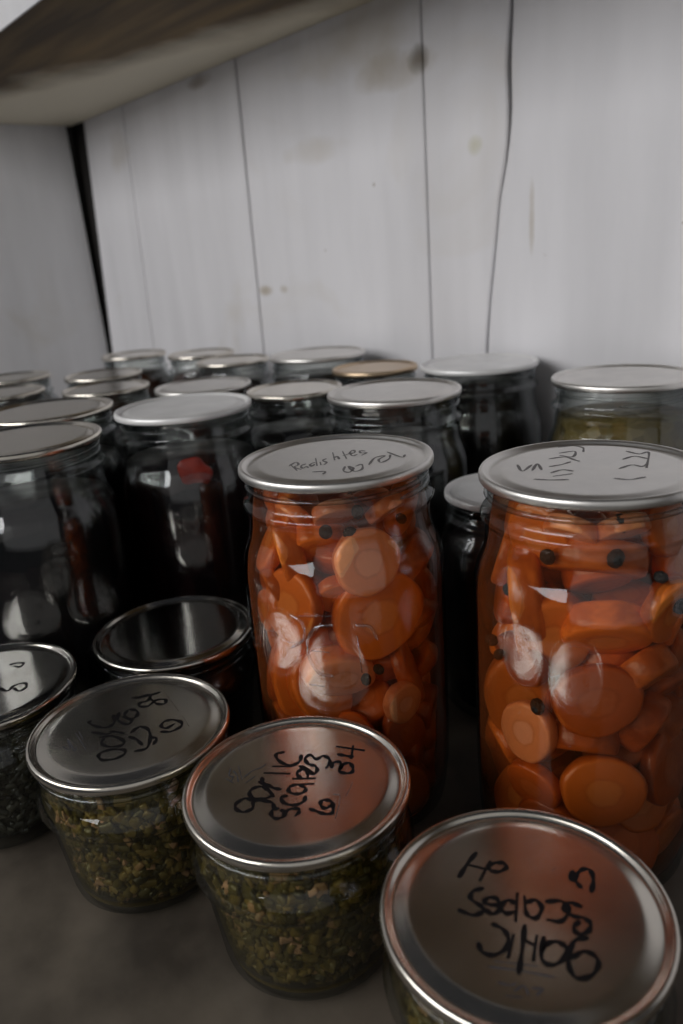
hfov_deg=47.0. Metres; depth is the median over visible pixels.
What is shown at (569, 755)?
carrot slice
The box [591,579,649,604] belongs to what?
carrot slice
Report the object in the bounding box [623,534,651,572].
carrot slice
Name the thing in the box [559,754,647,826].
carrot slice
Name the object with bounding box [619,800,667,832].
carrot slice
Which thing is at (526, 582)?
carrot slice
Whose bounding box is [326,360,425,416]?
mason jar
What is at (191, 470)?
pepper piece
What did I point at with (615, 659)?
carrot slice
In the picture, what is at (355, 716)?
carrot slice
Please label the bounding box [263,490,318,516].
carrot slice
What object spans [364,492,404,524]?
carrot slice
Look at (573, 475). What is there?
mason jar
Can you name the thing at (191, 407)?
mason jar
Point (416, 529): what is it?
carrot slice
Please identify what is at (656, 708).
carrot slice
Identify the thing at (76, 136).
trim
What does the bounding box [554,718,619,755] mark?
carrot slice
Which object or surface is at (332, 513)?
carrot slice
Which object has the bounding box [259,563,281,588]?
carrot slice
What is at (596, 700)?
carrot slice
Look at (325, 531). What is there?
peppercorn
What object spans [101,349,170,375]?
mason jar
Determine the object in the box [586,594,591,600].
carrot slice
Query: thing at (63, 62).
shelf board
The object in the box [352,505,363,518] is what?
peppercorn
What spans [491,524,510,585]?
carrot slice
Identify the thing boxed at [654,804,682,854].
carrot slice
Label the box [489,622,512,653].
carrot slice
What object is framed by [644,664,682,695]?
carrot slice
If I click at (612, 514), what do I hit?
carrot slice
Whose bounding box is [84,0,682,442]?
wall
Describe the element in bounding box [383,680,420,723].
carrot slice
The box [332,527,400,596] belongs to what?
carrot slice
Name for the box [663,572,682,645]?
carrot slice
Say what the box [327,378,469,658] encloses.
mason jar
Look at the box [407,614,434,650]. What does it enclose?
carrot slice
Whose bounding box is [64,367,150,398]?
mason jar
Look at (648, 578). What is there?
carrot slice
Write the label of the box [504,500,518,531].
carrot slice
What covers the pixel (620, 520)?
peppercorn
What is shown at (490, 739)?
carrot slice
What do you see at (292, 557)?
carrot slice
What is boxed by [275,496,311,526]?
carrot slice
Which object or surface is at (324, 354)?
mason jar
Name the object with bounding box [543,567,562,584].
carrot slice
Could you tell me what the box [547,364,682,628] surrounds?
mason jar
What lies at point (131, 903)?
brine
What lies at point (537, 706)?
peppercorn
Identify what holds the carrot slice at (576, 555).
in the mason jar at (573, 475)
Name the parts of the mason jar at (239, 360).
lid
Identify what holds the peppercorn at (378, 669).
in the mason jar at (341, 463)
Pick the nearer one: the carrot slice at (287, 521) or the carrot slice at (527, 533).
the carrot slice at (527, 533)
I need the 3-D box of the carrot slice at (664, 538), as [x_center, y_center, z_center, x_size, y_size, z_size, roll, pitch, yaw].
[0.121,0.005,0.294,0.023,0.024,0.012,-16,22,-31]
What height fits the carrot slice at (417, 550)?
0.025 m
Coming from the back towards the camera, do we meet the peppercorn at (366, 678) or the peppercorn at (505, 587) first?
the peppercorn at (366, 678)
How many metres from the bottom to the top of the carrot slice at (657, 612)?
0.026 m
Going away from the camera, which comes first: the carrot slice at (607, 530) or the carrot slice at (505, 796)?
the carrot slice at (607, 530)
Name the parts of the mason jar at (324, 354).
lid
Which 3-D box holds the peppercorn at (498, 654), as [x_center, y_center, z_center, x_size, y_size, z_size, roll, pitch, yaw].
[0.063,0.057,0.314,0.004,0.005,0.005,-20,24,-39]
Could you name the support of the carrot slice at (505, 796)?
in the mason jar at (573, 475)
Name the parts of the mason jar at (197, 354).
lid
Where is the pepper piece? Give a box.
[177,457,212,484]
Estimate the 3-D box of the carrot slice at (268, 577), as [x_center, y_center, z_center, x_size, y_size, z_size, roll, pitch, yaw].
[-0.028,0.034,0.353,0.014,0.023,0.027,-8,19,-10]
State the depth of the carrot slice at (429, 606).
0.35 m
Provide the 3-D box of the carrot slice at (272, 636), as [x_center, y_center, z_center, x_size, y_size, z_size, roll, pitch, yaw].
[-0.029,0.061,0.383,0.012,0.021,0.026,-4,19,2]
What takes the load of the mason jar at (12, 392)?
on the shelf board at (65, 958)
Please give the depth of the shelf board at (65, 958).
0.32 m
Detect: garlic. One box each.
[45,741,221,902]
[199,817,402,984]
[399,977,657,1023]
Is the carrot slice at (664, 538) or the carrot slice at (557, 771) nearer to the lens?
the carrot slice at (664, 538)
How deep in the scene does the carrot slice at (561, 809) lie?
0.32 m
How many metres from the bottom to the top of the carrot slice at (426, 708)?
0.023 m
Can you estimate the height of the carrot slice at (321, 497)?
0.028 m
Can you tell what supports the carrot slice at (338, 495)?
in the mason jar at (341, 463)
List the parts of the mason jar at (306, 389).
lid, glass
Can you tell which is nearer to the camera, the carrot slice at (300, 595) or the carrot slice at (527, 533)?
the carrot slice at (527, 533)
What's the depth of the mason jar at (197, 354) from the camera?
0.81 m
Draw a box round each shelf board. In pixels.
[0,0,372,125]
[0,624,682,1023]
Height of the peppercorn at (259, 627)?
0.006 m
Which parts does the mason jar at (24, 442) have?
lid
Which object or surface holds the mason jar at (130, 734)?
on the shelf board at (65, 958)
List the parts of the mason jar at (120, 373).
lid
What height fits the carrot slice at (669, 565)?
0.025 m
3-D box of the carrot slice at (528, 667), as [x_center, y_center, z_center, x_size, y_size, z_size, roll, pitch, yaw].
[0.071,0.059,0.312,0.010,0.021,0.030,-12,20,-22]
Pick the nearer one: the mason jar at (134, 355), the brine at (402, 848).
the brine at (402, 848)
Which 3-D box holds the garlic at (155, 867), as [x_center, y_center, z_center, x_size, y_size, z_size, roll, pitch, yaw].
[-0.089,0.130,0.355,0.078,0.061,0.078,1,19,17]
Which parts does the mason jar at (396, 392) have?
lid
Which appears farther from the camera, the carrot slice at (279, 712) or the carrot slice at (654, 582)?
the carrot slice at (279, 712)
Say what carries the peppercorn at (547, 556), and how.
in the mason jar at (573, 475)
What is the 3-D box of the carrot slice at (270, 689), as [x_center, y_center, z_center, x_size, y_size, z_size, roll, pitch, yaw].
[-0.029,0.076,0.379,0.007,0.031,0.029,0,19,14]
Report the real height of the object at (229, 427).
0.136 m
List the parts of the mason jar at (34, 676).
lid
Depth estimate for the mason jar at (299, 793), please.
0.29 m
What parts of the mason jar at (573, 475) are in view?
lid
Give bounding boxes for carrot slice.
[256,525,279,571]
[258,589,273,631]
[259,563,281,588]
[261,568,279,601]
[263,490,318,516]
[265,568,323,642]
[266,510,273,527]
[267,631,277,647]
[267,649,276,701]
[269,619,332,716]
[270,517,310,581]
[272,701,291,718]
[273,493,300,526]
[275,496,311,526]
[287,653,352,717]
[296,520,344,561]
[300,644,374,694]
[307,561,331,585]
[311,498,355,525]
[312,520,358,574]
[317,493,336,502]
[317,575,344,611]
[324,611,337,643]
[327,493,368,523]
[330,570,423,659]
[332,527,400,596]
[338,711,373,728]
[351,679,390,726]
[353,487,388,507]
[356,518,406,541]
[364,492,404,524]
[372,641,407,680]
[382,713,425,755]
[383,476,418,535]
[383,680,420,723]
[388,679,397,684]
[389,643,424,701]
[397,526,428,580]
[398,533,433,579]
[402,512,415,539]
[402,764,429,817]
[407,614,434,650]
[411,640,437,676]
[414,592,437,631]
[415,567,436,627]
[416,681,437,729]
[421,671,429,682]
[483,658,559,730]
[485,716,495,750]
[488,717,517,762]
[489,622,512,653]
[490,740,509,774]
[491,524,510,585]
[493,582,512,623]
[494,765,521,807]
[495,630,549,686]
[501,700,557,763]
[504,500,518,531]
[507,543,546,641]
[507,758,562,808]
[508,503,572,566]
[513,588,589,676]
[518,798,583,822]
[539,750,576,771]
[543,513,597,543]
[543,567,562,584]
[544,748,568,760]
[545,539,648,579]
[545,582,588,601]
[545,686,557,718]
[550,663,644,737]
[552,756,579,779]
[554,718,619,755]
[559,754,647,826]
[560,571,631,593]
[560,600,651,653]
[574,511,607,524]
[579,651,637,665]
[581,745,642,767]
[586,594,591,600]
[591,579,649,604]
[591,824,659,869]
[596,512,650,540]
[606,511,623,517]
[618,690,671,752]
[619,643,678,689]
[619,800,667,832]
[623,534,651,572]
[638,571,653,584]
[639,503,682,556]
[639,734,682,805]
[640,576,682,642]
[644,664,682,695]
[647,628,682,678]
[649,579,656,590]
[652,547,682,582]
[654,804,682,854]
[657,692,682,742]
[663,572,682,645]
[664,801,673,815]
[673,797,679,806]
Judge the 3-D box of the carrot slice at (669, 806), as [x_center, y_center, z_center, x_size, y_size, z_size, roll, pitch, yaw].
[0.137,0.117,0.338,0.016,0.030,0.031,4,20,25]
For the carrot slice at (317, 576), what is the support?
in the mason jar at (341, 463)
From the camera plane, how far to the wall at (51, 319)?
1.10 m
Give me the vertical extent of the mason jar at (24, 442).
0.175 m
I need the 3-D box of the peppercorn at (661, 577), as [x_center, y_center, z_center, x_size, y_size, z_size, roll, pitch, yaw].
[0.112,0.023,0.276,0.005,0.004,0.005,-1,19,10]
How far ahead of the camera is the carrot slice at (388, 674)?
0.36 m
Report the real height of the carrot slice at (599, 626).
0.029 m
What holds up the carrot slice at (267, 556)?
in the mason jar at (341, 463)
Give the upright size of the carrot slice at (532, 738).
0.025 m
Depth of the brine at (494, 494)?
0.33 m
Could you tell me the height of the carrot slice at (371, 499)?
0.026 m
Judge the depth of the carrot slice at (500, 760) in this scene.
0.35 m
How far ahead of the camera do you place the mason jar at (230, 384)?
0.60 m
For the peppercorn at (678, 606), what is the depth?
0.28 m
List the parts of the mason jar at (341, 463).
lid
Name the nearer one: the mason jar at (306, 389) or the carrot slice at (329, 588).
the carrot slice at (329, 588)
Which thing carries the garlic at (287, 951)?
in the mason jar at (299, 793)
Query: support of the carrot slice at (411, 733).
in the mason jar at (341, 463)
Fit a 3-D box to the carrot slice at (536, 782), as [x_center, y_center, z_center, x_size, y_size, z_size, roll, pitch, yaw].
[0.079,0.111,0.320,0.009,0.021,0.025,-21,25,-40]
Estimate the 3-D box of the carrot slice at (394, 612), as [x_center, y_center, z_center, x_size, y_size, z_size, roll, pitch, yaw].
[0.016,0.045,0.342,0.043,0.043,0.010,-12,20,-20]
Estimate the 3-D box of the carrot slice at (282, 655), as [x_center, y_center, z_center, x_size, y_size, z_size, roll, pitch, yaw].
[-0.014,0.074,0.363,0.038,0.057,0.019,-9,19,-13]
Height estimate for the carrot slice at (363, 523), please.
0.022 m
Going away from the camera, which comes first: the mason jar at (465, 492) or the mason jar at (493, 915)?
the mason jar at (493, 915)
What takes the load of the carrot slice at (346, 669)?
in the mason jar at (341, 463)
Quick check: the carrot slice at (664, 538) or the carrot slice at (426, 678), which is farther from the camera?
the carrot slice at (426, 678)
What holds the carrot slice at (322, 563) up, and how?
in the mason jar at (341, 463)
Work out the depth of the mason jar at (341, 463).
0.34 m
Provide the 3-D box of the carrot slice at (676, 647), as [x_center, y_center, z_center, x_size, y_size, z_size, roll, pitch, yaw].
[0.128,0.055,0.311,0.017,0.021,0.026,-4,19,2]
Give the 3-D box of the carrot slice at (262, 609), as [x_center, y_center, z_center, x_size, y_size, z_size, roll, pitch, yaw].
[-0.033,0.045,0.363,0.007,0.021,0.022,-12,20,-21]
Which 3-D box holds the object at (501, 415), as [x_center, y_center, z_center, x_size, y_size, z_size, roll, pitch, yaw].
[0.108,-0.025,0.612,0.089,0.156,0.089,-19,23,-37]
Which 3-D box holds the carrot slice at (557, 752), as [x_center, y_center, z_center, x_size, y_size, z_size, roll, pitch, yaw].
[0.090,0.093,0.334,0.027,0.026,0.025,6,21,29]
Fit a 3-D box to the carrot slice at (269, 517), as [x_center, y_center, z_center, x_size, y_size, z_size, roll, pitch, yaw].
[-0.027,0.005,0.373,0.008,0.023,0.021,11,24,39]
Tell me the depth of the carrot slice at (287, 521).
0.33 m
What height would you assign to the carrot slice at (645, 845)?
0.024 m
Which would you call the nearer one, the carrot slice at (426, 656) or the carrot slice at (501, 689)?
the carrot slice at (501, 689)
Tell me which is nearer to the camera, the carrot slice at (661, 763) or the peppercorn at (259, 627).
the carrot slice at (661, 763)
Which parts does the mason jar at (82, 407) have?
lid, glass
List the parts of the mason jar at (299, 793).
lid, glass, scribed frame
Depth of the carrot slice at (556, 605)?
0.30 m
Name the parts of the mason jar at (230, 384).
lid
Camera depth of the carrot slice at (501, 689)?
0.32 m
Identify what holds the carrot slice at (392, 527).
in the mason jar at (341, 463)
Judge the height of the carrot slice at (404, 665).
0.030 m
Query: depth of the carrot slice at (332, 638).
0.35 m
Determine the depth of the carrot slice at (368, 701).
0.36 m
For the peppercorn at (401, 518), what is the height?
0.005 m
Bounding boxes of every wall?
[0,124,110,397]
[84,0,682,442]
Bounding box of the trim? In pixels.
[66,61,511,367]
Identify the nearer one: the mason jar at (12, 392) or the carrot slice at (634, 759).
the carrot slice at (634, 759)
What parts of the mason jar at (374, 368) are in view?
lid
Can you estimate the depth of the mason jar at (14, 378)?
0.74 m
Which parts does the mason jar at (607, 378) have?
lid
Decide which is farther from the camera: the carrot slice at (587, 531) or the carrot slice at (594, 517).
the carrot slice at (594, 517)
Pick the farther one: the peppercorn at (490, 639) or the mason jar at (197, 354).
the mason jar at (197, 354)
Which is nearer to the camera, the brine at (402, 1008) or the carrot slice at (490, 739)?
the brine at (402, 1008)
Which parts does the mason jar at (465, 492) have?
lid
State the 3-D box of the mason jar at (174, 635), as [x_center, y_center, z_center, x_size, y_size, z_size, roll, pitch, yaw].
[-0.088,0.098,0.439,0.087,0.073,0.087,-20,24,-39]
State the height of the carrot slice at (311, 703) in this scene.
0.038 m
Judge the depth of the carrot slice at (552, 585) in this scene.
0.31 m
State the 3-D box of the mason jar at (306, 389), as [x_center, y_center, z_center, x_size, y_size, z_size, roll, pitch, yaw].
[-0.028,-0.009,0.589,0.087,0.170,0.087,4,20,24]
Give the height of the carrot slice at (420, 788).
0.030 m
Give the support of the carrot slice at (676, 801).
in the mason jar at (573, 475)
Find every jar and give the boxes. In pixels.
[0,371,59,397]
[0,384,45,403]
[0,396,126,462]
[0,421,136,603]
[0,642,77,848]
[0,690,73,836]
[25,673,229,913]
[62,379,149,397]
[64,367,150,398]
[93,595,258,727]
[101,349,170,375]
[113,392,269,664]
[154,376,261,444]
[167,348,233,379]
[181,716,414,1000]
[196,354,270,381]
[238,434,448,825]
[241,379,355,440]
[269,346,364,419]
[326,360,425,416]
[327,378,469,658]
[379,808,680,1023]
[419,353,541,442]
[437,473,508,720]
[473,440,682,883]
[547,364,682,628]
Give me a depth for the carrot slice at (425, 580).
0.36 m
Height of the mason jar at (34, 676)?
0.073 m
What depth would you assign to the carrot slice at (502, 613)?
0.33 m
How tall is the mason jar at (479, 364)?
0.175 m
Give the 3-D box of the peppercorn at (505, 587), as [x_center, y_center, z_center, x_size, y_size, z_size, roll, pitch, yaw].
[0.063,0.030,0.298,0.004,0.005,0.005,0,19,13]
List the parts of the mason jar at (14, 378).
lid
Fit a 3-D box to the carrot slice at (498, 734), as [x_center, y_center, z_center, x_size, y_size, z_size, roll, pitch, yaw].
[0.075,0.100,0.343,0.019,0.026,0.025,-6,19,-4]
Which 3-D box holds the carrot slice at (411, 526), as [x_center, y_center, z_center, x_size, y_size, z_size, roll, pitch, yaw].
[0.026,0.002,0.373,0.017,0.022,0.020,-11,20,-20]
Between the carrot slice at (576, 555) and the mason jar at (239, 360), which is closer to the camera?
the carrot slice at (576, 555)
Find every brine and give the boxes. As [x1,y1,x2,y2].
[42,798,203,906]
[196,823,406,992]
[248,475,445,822]
[391,963,666,1023]
[477,494,682,874]
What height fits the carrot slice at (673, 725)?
0.025 m
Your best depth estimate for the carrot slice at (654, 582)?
0.31 m
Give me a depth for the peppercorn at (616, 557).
0.28 m
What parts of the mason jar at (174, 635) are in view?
lid, glass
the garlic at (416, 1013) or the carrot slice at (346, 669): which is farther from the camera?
the carrot slice at (346, 669)
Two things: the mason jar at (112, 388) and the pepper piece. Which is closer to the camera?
the pepper piece
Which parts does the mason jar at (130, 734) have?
lid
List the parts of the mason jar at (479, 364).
lid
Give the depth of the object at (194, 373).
0.81 m
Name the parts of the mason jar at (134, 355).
lid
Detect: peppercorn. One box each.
[255,622,265,634]
[319,524,332,538]
[343,527,355,536]
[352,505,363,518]
[361,673,370,685]
[373,664,383,674]
[396,513,406,523]
[485,633,497,645]
[493,649,504,659]
[503,583,507,595]
[530,698,544,715]
[540,549,555,564]
[607,549,624,568]
[615,513,624,532]
[653,571,668,583]
[673,598,682,613]
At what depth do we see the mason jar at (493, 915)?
0.23 m
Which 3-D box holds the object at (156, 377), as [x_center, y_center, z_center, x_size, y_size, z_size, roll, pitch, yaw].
[-0.219,-0.085,0.883,0.083,0.146,0.083,-19,23,-37]
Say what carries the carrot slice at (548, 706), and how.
in the mason jar at (573, 475)
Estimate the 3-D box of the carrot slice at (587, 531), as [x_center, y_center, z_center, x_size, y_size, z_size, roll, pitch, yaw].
[0.084,0.007,0.285,0.020,0.016,0.018,9,23,35]
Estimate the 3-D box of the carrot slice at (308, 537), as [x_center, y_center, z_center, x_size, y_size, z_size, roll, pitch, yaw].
[-0.010,0.012,0.335,0.024,0.022,0.020,-6,19,-4]
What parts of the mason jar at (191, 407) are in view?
lid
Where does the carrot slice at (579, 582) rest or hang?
in the mason jar at (573, 475)
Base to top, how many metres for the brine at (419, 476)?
0.159 m
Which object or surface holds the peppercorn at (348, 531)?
in the mason jar at (341, 463)

